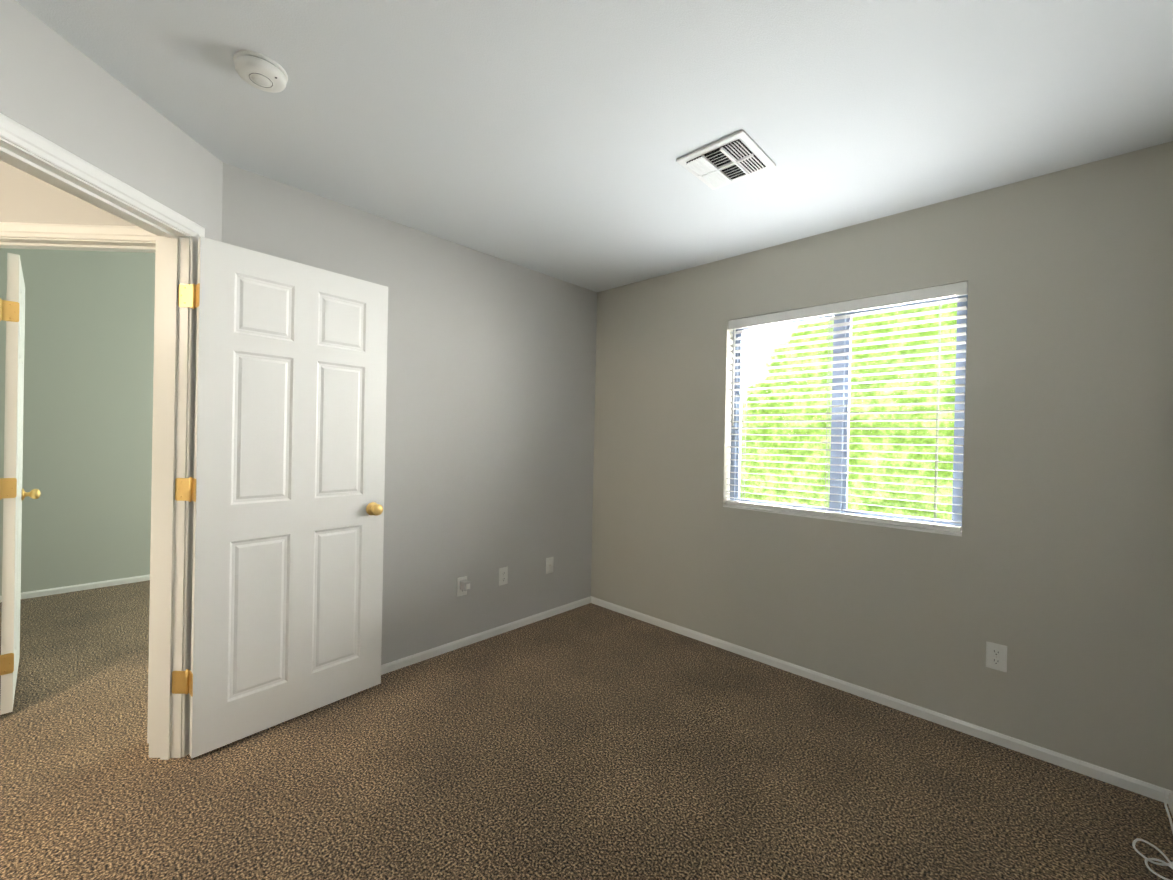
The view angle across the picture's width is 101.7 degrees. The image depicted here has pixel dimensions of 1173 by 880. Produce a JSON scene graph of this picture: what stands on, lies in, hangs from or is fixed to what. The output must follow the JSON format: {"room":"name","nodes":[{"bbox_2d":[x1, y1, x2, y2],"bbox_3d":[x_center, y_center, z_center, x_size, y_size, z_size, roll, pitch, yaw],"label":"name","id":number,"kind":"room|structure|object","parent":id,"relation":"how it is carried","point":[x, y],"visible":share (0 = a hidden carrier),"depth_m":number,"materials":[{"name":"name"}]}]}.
{"room":"empty bedroom","nodes":[
{"label":"empty bedroom","id":0,"kind":"room"},
{"bbox_2d":[0,160,135,225],"bbox_3d":[-2.699,-0.420,2.004,2.140,3.300,0.110,1,0,-1],"label":"wall","id":1,"kind":"structure","parent":0,"point":[25,197],"depth_m":1.96,"materials":[{"name":"grey paint"}]},
{"bbox_2d":[0,253,40,714],"bbox_3d":[-2.841,0.188,2.341,0.597,2.035,0.636,1,0,-1],"label":"door","id":2,"kind":"structure","parent":1,"relation":"in","point":[13,494],"depth_m":2.12,"materials":[{"name":"white wood"}]},
{"bbox_2d":[0,248,154,595],"bbox_3d":[-3.400,-0.447,4.488,0.120,3.300,4.060,1,0,44],"label":"wall","id":3,"kind":"structure","parent":0,"point":[88,395],"depth_m":3.78,"materials":[{"name":"grey paint"}]},
{"bbox_2d":[0,0,222,241],"bbox_3d":[-1.625,0.036,1.406,0.120,2.440,1.501,1,0,-1],"label":"wall","id":4,"kind":"structure","parent":0,"point":[58,89],"depth_m":1.51,"materials":[{"name":"grey paint"}]},
{"bbox_2d":[0,113,204,759],"bbox_3d":[-2.087,0.182,1.564,1.064,2.125,1.059,1,0,-1],"label":"door frame","id":5,"kind":"structure","parent":4,"relation":"attached to","point":[29,151],"depth_m":1.88,"materials":[{"name":"white wood"}]},
{"bbox_2d":[172,236,387,757],"bbox_3d":[-1.314,0.229,2.165,0.618,2.030,0.614,1,0,-1],"label":"door","id":6,"kind":"structure","parent":4,"relation":"in","point":[283,489],"depth_m":2.08,"materials":[{"name":"white wood"}]},
{"bbox_2d":[221,163,596,664],"bbox_3d":[-0.812,-0.385,2.927,0.120,3.300,2.423,1,0,44],"label":"wall","id":7,"kind":"structure","parent":0,"point":[490,416],"depth_m":2.92,"materials":[{"name":"grey paint"}]},
{"bbox_2d":[457,576,470,596],"bbox_3d":[-0.737,0.895,2.900,0.074,0.115,0.070,1,0,44],"label":"electrical outlet","id":8,"kind":"object","parent":7,"relation":"attached to","point":[463,585],"visible":1,"depth_m":2.90,"materials":[{"name":"white plastic"}]},
{"bbox_2d":[499,567,507,585],"bbox_3d":[-0.547,0.896,3.146,0.008,0.115,0.070,1,0,44],"label":"electrical outlet","id":9,"kind":"object","parent":7,"relation":"attached to","point":[503,575],"visible":1,"depth_m":3.14,"materials":[{"name":"white plastic"}]},
{"bbox_2d":[546,557,553,573],"bbox_3d":[-0.261,0.903,3.440,0.017,0.115,0.070,1,0,44],"label":"outlet","id":10,"kind":"object","parent":7,"relation":"attached to","point":[549,564],"visible":1,"depth_m":3.44,"materials":[{"name":"white plastic"}]},
{"bbox_2d":[0,580,1172,879],"bbox_3d":[-1.555,1.304,2.127,6.174,0.100,4.930,1,0,44],"label":"floor","id":11,"kind":"structure","parent":0,"point":[590,742],"depth_m":1.80,"materials":[{"name":"carpet"}]},
{"bbox_2d":[1132,790,1172,879],"bbox_3d":[1.904,1.304,1.602,0.119,0.051,0.523,1,0,44],"label":"cable","id":12,"kind":"object","parent":11,"relation":"on","point":[1169,864],"visible":1,"depth_m":1.52,"materials":[{"name":"white plastic"}]},
{"bbox_2d":[15,0,1172,291],"bbox_3d":[-1.111,-1.216,1.741,5.094,0.080,4.930,1,0,44],"label":"ceiling","id":13,"kind":"structure","parent":0,"point":[555,138],"depth_m":1.63,"materials":[{"name":"white paint"}]},
{"bbox_2d":[233,50,287,92],"bbox_3d":[-1.027,-1.151,1.508,0.143,0.044,0.143,1,0,44],"label":"smoke detector","id":14,"kind":"object","parent":13,"relation":"attached to","point":[257,70],"visible":1,"depth_m":1.48,"materials":[{"name":"white plastic"}]},
{"bbox_2d":[676,130,775,189],"bbox_3d":[0.574,-1.130,1.959,0.288,0.022,0.303,1,0,44],"label":"ceiling vent","id":15,"kind":"object","parent":13,"relation":"in","point":[735,157],"visible":1,"depth_m":1.93,"materials":[{"name":"white metal"}]},
{"bbox_2d":[591,141,1172,790],"bbox_3d":[0.105,0.060,3.831,6.114,2.440,0.160,1,0,44],"label":"wall","id":16,"kind":"structure","parent":0,"point":[1051,569],"depth_m":2.13,"materials":[{"name":"grey paint"}]},
{"bbox_2d":[0,574,1172,816],"bbox_3d":[-1.322,1.234,2.369,5.874,0.048,3.900,1,0,44],"label":"baseboard","id":17,"kind":"structure","parent":16,"relation":"attached to","point":[1100,774],"depth_m":2.59,"materials":[{"name":"white wood"}]},
{"bbox_2d":[723,504,961,536],"bbox_3d":[1.314,0.424,2.620,1.183,0.012,0.085,1,0,44],"label":"window sill","id":18,"kind":"structure","parent":16,"relation":"attached to","point":[857,521],"depth_m":2.50,"materials":[{"name":"white"}]},
{"bbox_2d":[730,295,967,526],"bbox_3d":[1.381,-0.153,2.675,1.183,1.168,0.075,1,0,44],"label":"window","id":19,"kind":"structure","parent":16,"relation":"in","point":[956,483],"depth_m":2.62,"materials":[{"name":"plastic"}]},
{"bbox_2d":[726,281,967,531],"bbox_3d":[1.320,-0.160,2.610,1.177,1.151,0.074,1,0,44],"label":"window blind","id":20,"kind":"object","parent":19,"relation":"attached to","point":[933,293],"visible":1,"depth_m":2.52,"materials":[{"name":"grey plastic"}]},
{"bbox_2d":[986,641,1006,671],"bbox_3d":[1.792,0.948,2.090,0.070,0.115,0.008,1,0,44],"label":"electrical outlet","id":21,"kind":"object","parent":16,"relation":"attached to","point":[996,656],"visible":1,"depth_m":2.09,"materials":[{"name":"white plastic"}]},
{"label":"outside","id":22,"kind":"structure","parent":0,"visible":0},
{"bbox_2d":[740,303,956,520],"bbox_3d":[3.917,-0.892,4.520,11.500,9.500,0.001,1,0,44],"label":"tree","id":23,"kind":"object","parent":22,"point":[907,488],"depth_m":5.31,"materials":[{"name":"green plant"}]}
]}

